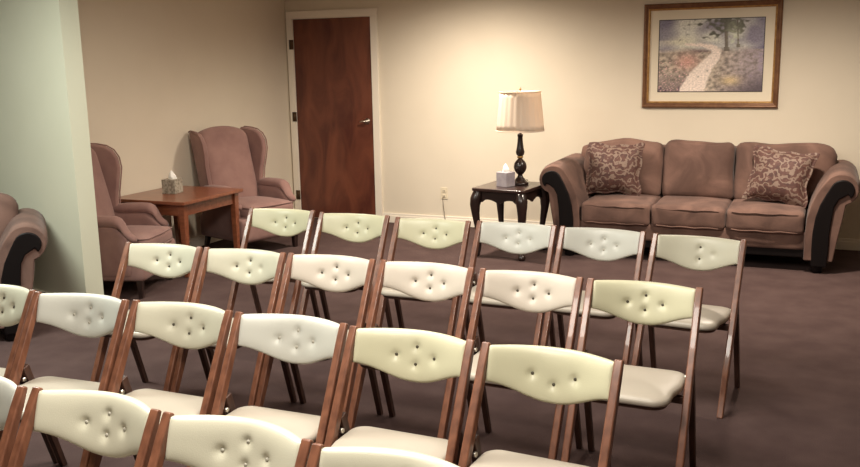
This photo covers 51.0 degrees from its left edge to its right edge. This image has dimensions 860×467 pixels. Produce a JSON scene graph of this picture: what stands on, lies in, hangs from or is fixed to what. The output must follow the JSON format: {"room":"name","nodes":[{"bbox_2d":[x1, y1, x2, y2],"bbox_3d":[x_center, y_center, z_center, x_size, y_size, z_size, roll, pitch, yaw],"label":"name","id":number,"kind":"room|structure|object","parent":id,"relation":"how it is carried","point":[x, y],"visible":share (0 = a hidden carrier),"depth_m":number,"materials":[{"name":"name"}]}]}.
{"room":"funeral home chapel","nodes":[
{"label":"funeral home chapel","id":0,"kind":"room"},
{"bbox_2d":[0,0,103,294],"bbox_3d":[-4.263,-0.915,7.444,4.924,2.500,0.117,7,14,37],"label":"wall partition","id":1,"kind":"structure","parent":0,"point":[46,159],"depth_m":6.13,"materials":[{"name":"paint"}]},
{"bbox_2d":[77,0,294,241],"bbox_3d":[-2.271,-1.094,8.168,0.100,2.500,3.560,4,12,23],"label":"wall","id":2,"kind":"structure","parent":0,"point":[156,72],"depth_m":8.07,"materials":[{"name":"paint"}]},
{"bbox_2d":[189,208,294,247],"bbox_3d":[-2.193,0.088,8.373,0.020,0.100,3.560,4,12,23],"label":"baseboard","id":3,"kind":"structure","parent":2,"relation":"attached to","point":[199,241],"depth_m":8.44,"materials":[{"name":"beige paint"}]},
{"bbox_2d":[0,218,859,466],"bbox_3d":[-1.663,0.951,4.400,11.800,0.100,10.800,4,12,23],"label":"floor","id":4,"kind":"structure","parent":0,"point":[796,403],"depth_m":5.12,"materials":[{"name":"carpet"}]},
{"bbox_2d":[0,376,27,466],"bbox_3d":[-1.442,0.845,2.611,0.467,0.783,0.503,3,12,21],"label":"folding chair","id":5,"kind":"object","parent":4,"relation":"on","point":[12,396],"visible":0.99,"depth_m":2.59,"materials":[{"name":"brown wood"}]},
{"bbox_2d":[0,194,47,340],"bbox_3d":[-3.613,0.262,5.517,2.381,0.899,0.769,-6,12,-23],"label":"sofa","id":6,"kind":"object","parent":4,"relation":"on","point":[23,232],"visible":0.83,"depth_m":5.60,"materials":[{"name":"brown fabric"}]},
{"bbox_2d":[0,194,18,237],"bbox_3d":[-3.072,-0.009,5.869,0.753,0.497,0.268,-6,12,-23],"label":"cushion","id":7,"kind":"object","parent":6,"relation":"on","point":[9,208],"depth_m":5.89,"materials":[{"name":"brown fabric"}]},
{"bbox_2d":[0,284,57,462],"bbox_3d":[-1.903,0.636,3.731,0.467,0.783,0.503,3,12,21],"label":"folding chair","id":8,"kind":"object","parent":4,"relation":"on","point":[15,301],"visible":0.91,"depth_m":3.81,"materials":[{"name":"brown wood"}]},
{"bbox_2d":[0,291,136,466],"bbox_3d":[-1.458,0.663,3.546,0.467,0.783,0.503,3,12,20],"label":"folding chair","id":9,"kind":"object","parent":4,"relation":"on","point":[89,315],"visible":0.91,"depth_m":3.65,"materials":[{"name":"white leather"}]},
{"bbox_2d":[7,387,161,466],"bbox_3d":[-1.000,0.871,2.433,0.467,0.783,0.503,4,12,25],"label":"folding chair","id":10,"kind":"object","parent":4,"relation":"on","point":[104,423],"visible":1,"depth_m":2.57,"materials":[{"name":"beige leather"}]},
{"bbox_2d":[90,143,175,298],"bbox_3d":[-2.376,-0.124,6.831,0.710,1.110,0.720,0,11,6],"label":"chair","id":11,"kind":"object","parent":4,"relation":"on","point":[119,223],"visible":0.48,"depth_m":6.88,"materials":[{"name":"fabric"}]},
{"bbox_2d":[127,225,171,242],"bbox_3d":[-2.294,0.044,6.856,0.551,0.178,0.502,0,11,6],"label":"seat cushion","id":12,"kind":"object","parent":11,"relation":"on","point":[143,233],"depth_m":6.80,"materials":[{"name":"fabric"}]},
{"bbox_2d":[90,242,209,391],"bbox_3d":[-1.419,0.469,4.540,0.467,0.783,0.503,3,12,21],"label":"folding chair","id":13,"kind":"object","parent":4,"relation":"on","point":[165,260],"visible":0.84,"depth_m":4.64,"materials":[{"name":"beige leather"}]},
{"bbox_2d":[88,299,232,466],"bbox_3d":[-1.013,0.687,3.379,0.467,0.783,0.503,4,12,23],"label":"folding chair","id":14,"kind":"object","parent":4,"relation":"on","point":[186,325],"visible":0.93,"depth_m":3.47,"materials":[{"name":"beige leather"}]},
{"bbox_2d":[121,186,242,277],"bbox_3d":[-2.102,-0.033,7.619,0.743,0.620,0.800,4,12,23],"label":"wooden side table","id":15,"kind":"object","parent":4,"relation":"on","point":[193,199],"visible":0.56,"depth_m":7.42,"materials":[{"name":"brown wood"}]},
{"bbox_2d":[161,170,182,193],"bbox_3d":[-2.163,-0.434,7.565,0.125,0.190,0.125,2,11,15],"label":"tissue box","id":16,"kind":"object","parent":15,"relation":"on","point":[172,184],"visible":1,"depth_m":7.52,"materials":[{"name":"beige cardboard"}]},
{"bbox_2d":[147,411,313,466],"bbox_3d":[-0.565,0.903,2.226,0.467,0.783,0.503,4,12,25],"label":"folding chair","id":17,"kind":"object","parent":4,"relation":"on","point":[189,440],"visible":1,"depth_m":2.37,"materials":[{"name":"beige leather"}]},
{"bbox_2d":[170,247,296,405],"bbox_3d":[-0.971,0.494,4.370,0.467,0.783,0.503,3,12,21],"label":"folding chair","id":18,"kind":"object","parent":4,"relation":"on","point":[243,266],"visible":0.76,"depth_m":4.47,"materials":[{"name":"beige leather"}]},
{"bbox_2d":[188,126,297,246],"bbox_3d":[-1.690,-0.415,8.262,0.807,1.110,0.720,9,15,41],"label":"chair","id":19,"kind":"object","parent":4,"relation":"on","point":[224,156],"visible":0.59,"depth_m":8.26,"materials":[{"name":"fabric"}]},
{"bbox_2d":[238,196,292,217],"bbox_3d":[-1.619,-0.237,8.236,0.626,0.178,0.502,9,15,41],"label":"seat cushion","id":20,"kind":"object","parent":19,"relation":"on","point":[282,202],"depth_m":8.11,"materials":[{"name":"fabric"}]},
{"bbox_2d":[227,207,319,317],"bbox_3d":[-0.985,0.259,5.585,0.467,0.783,0.503,3,12,21],"label":"folding chair","id":21,"kind":"object","parent":4,"relation":"on","point":[277,221],"visible":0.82,"depth_m":5.69,"materials":[{"name":"beige leather"}]},
{"bbox_2d":[211,311,347,444],"bbox_3d":[-0.564,0.717,3.182,0.467,0.783,0.503,3,12,22],"label":"folding chair","id":22,"kind":"object","parent":4,"relation":"on","point":[290,338],"visible":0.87,"depth_m":3.28,"materials":[{"name":"white leather"}]},
{"bbox_2d":[255,252,382,415],"bbox_3d":[-0.527,0.519,4.195,0.467,0.783,0.503,4,12,23],"label":"folding chair","id":23,"kind":"object","parent":4,"relation":"on","point":[332,273],"visible":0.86,"depth_m":4.30,"materials":[{"name":"beige leather"}]},
{"bbox_2d":[298,212,392,327],"bbox_3d":[-0.513,0.294,5.355,0.467,0.783,0.503,3,12,22],"label":"folding chair","id":24,"kind":"object","parent":4,"relation":"on","point":[351,227],"visible":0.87,"depth_m":5.46,"materials":[{"name":"beige leather"}]},
{"bbox_2d":[306,443,458,466],"bbox_3d":[-0.142,0.936,2.011,0.467,0.783,0.503,4,12,26],"label":"folding chair","id":25,"kind":"object","parent":4,"relation":"on","point":[319,456],"visible":1,"depth_m":2.16,"materials":[{"name":"beige leather"}]},
{"bbox_2d":[324,325,474,465],"bbox_3d":[-0.129,0.749,2.974,0.467,0.783,0.503,4,12,24],"label":"folding chair","id":26,"kind":"object","parent":4,"relation":"on","point":[413,355],"visible":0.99,"depth_m":3.06,"materials":[{"name":"beige leather"}]},
{"bbox_2d":[348,259,477,438],"bbox_3d":[-0.081,0.549,4.002,0.467,0.783,0.503,4,12,25],"label":"folding chair","id":27,"kind":"object","parent":4,"relation":"on","point":[425,281],"visible":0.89,"depth_m":4.10,"materials":[{"name":"beige leather"}]},
{"bbox_2d":[376,217,470,335],"bbox_3d":[-0.043,0.330,5.127,0.467,0.783,0.503,3,12,22],"label":"folding chair","id":28,"kind":"object","parent":4,"relation":"on","point":[429,233],"visible":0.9,"depth_m":5.22,"materials":[{"name":"beige leather"}]},
{"bbox_2d":[470,181,549,260],"bbox_3d":[0.704,-0.125,7.874,0.523,0.600,0.593,5,13,29],"label":"end table","id":29,"kind":"object","parent":4,"relation":"on","point":[519,195],"visible":0.64,"depth_m":7.68,"materials":[{"name":"brown wood"}]},
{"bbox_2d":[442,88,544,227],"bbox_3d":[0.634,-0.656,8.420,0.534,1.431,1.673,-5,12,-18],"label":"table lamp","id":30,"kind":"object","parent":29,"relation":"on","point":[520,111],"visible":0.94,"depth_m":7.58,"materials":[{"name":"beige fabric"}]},
{"bbox_2d":[496,164,514,186],"bbox_3d":[0.649,-0.502,7.733,0.115,0.195,0.115,-12,15,-43],"label":"tissue box","id":31,"kind":"object","parent":29,"relation":"on","point":[504,178],"visible":1,"depth_m":7.70,"materials":[{"name":"white cardboard"}]},
{"bbox_2d":[469,220,556,346],"bbox_3d":[0.419,0.354,4.954,0.467,0.783,0.503,4,12,24],"label":"folding chair","id":32,"kind":"object","parent":4,"relation":"on","point":[510,237],"visible":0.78,"depth_m":5.06,"materials":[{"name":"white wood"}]},
{"bbox_2d":[448,268,583,459],"bbox_3d":[0.364,0.581,3.794,0.467,0.783,0.503,4,12,26],"label":"folding chair","id":33,"kind":"object","parent":4,"relation":"on","point":[528,291],"visible":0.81,"depth_m":3.90,"materials":[{"name":"beige leather"}]},
{"bbox_2d":[458,342,623,466],"bbox_3d":[0.309,0.782,2.762,0.467,0.783,0.503,4,12,26],"label":"folding chair","id":34,"kind":"object","parent":4,"relation":"on","point":[554,375],"visible":1,"depth_m":2.86,"materials":[{"name":"beige leather"}]},
{"bbox_2d":[540,226,645,366],"bbox_3d":[0.854,0.386,4.746,0.467,0.783,0.503,4,12,26],"label":"folding chair","id":35,"kind":"object","parent":4,"relation":"on","point":[600,244],"visible":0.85,"depth_m":4.84,"materials":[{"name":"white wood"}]},
{"bbox_2d":[561,278,702,466],"bbox_3d":[0.804,0.613,3.583,0.467,0.783,0.503,4,12,25],"label":"folding chair","id":36,"kind":"object","parent":4,"relation":"on","point":[638,302],"visible":0.94,"depth_m":3.61,"materials":[{"name":"beige leather"}]},
{"bbox_2d":[631,233,746,418],"bbox_3d":[1.285,0.427,4.494,0.467,0.783,0.503,5,13,29],"label":"folding chair","id":37,"kind":"object","parent":4,"relation":"on","point":[698,253],"visible":0.88,"depth_m":4.53,"materials":[{"name":"beige leather"}]},
{"bbox_2d":[539,138,859,272],"bbox_3d":[2.261,-0.306,7.691,2.506,0.966,0.985,4,12,23],"label":"sofa","id":38,"kind":"object","parent":4,"relation":"on","point":[690,187],"visible":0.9,"depth_m":7.45,"materials":[{"name":"brown fabric"}]},
{"bbox_2d":[586,142,644,195],"bbox_3d":[1.606,-0.566,7.877,0.517,0.457,0.204,3,12,18],"label":"throw pillow","id":39,"kind":"object","parent":38,"relation":"on","point":[611,168],"visible":0.94,"depth_m":7.81,"materials":[{"name":"fabric"}]},
{"bbox_2d":[581,193,662,225],"bbox_3d":[1.694,-0.229,7.870,0.589,0.221,0.828,4,12,23],"label":"seat cushion","id":40,"kind":"object","parent":38,"relation":"on","point":[597,209],"depth_m":7.54,"materials":[{"name":"brown fabric"}]},
{"bbox_2d":[584,138,664,195],"bbox_3d":[1.734,-0.581,8.077,0.705,0.544,0.348,4,12,23],"label":"cushion","id":41,"kind":"object","parent":38,"relation":"on","point":[652,172],"depth_m":7.87,"materials":[{"name":"brown fabric"}]},
{"bbox_2d":[651,196,733,229],"bbox_3d":[2.232,-0.195,7.641,0.588,0.215,0.823,4,12,23],"label":"seat cushion","id":42,"kind":"object","parent":38,"relation":"on","point":[667,212],"depth_m":7.32,"materials":[{"name":"brown fabric"}]},
{"bbox_2d":[662,139,735,199],"bbox_3d":[2.332,-0.546,7.820,0.603,0.547,0.347,4,12,23],"label":"cushion","id":43,"kind":"object","parent":38,"relation":"on","point":[690,168],"depth_m":7.68,"materials":[{"name":"brown fabric"}]},
{"bbox_2d":[725,199,806,234],"bbox_3d":[2.768,-0.159,7.409,0.591,0.217,0.826,4,12,23],"label":"seat cushion","id":44,"kind":"object","parent":38,"relation":"on","point":[742,216],"depth_m":7.08,"materials":[{"name":"brown fabric"}]},
{"bbox_2d":[741,146,819,206],"bbox_3d":[2.836,-0.462,7.309,0.536,0.474,0.232,8,14,39],"label":"throw pillow","id":45,"kind":"object","parent":38,"relation":"on","point":[783,177],"visible":0.98,"depth_m":7.24,"materials":[{"name":"fabric"}]},
{"bbox_2d":[734,142,836,206],"bbox_3d":[2.967,-0.498,7.548,0.793,0.535,0.344,4,12,23],"label":"cushion","id":46,"kind":"object","parent":38,"relation":"on","point":[743,153],"depth_m":7.44,"materials":[{"name":"brown fabric"}]},
{"bbox_2d":[285,0,859,238],"bbox_3d":[2.131,-1.191,8.239,8.110,2.500,0.100,4,12,23],"label":"wall","id":47,"kind":"structure","parent":0,"point":[444,65],"depth_m":8.59,"materials":[{"name":"paint"}]},
{"bbox_2d":[286,8,382,216],"bbox_3d":[-1.011,-1.233,9.543,1.070,2.202,0.095,4,12,23],"label":"door","id":48,"kind":"structure","parent":47,"relation":"in","point":[334,88],"depth_m":9.53,"materials":[{"name":"brown wood"}]},
{"bbox_2d":[441,187,447,198],"bbox_3d":[0.144,-0.410,9.213,0.075,0.118,0.012,4,12,23],"label":"wall outlet","id":49,"kind":"object","parent":47,"relation":"attached to","point":[444,191],"visible":1,"depth_m":9.21,"materials":[{"name":"beige plastic"}]},
{"bbox_2d":[383,213,859,250],"bbox_3d":[2.632,0.030,8.199,6.815,0.100,0.020,4,12,23],"label":"baseboard","id":50,"kind":"structure","parent":47,"relation":"attached to","point":[842,243],"depth_m":9.06,"materials":[{"name":"beige paint"}]},
{"bbox_2d":[642,0,783,107],"bbox_3d":[2.465,-1.567,7.941,1.163,0.916,0.034,4,12,23],"label":"framed picture","id":51,"kind":"object","parent":47,"relation":"attached to","point":[722,54],"visible":1,"depth_m":7.93,"materials":[{"name":"wood"},{"name":"paper"},{"name":"ink"}]},
{"bbox_2d":[658,17,764,90],"bbox_3d":[2.467,-1.568,7.946,0.883,0.624,0.001,4,12,23],"label":"print","id":52,"kind":"object","parent":51,"relation":"attached to","point":[701,54],"depth_m":7.94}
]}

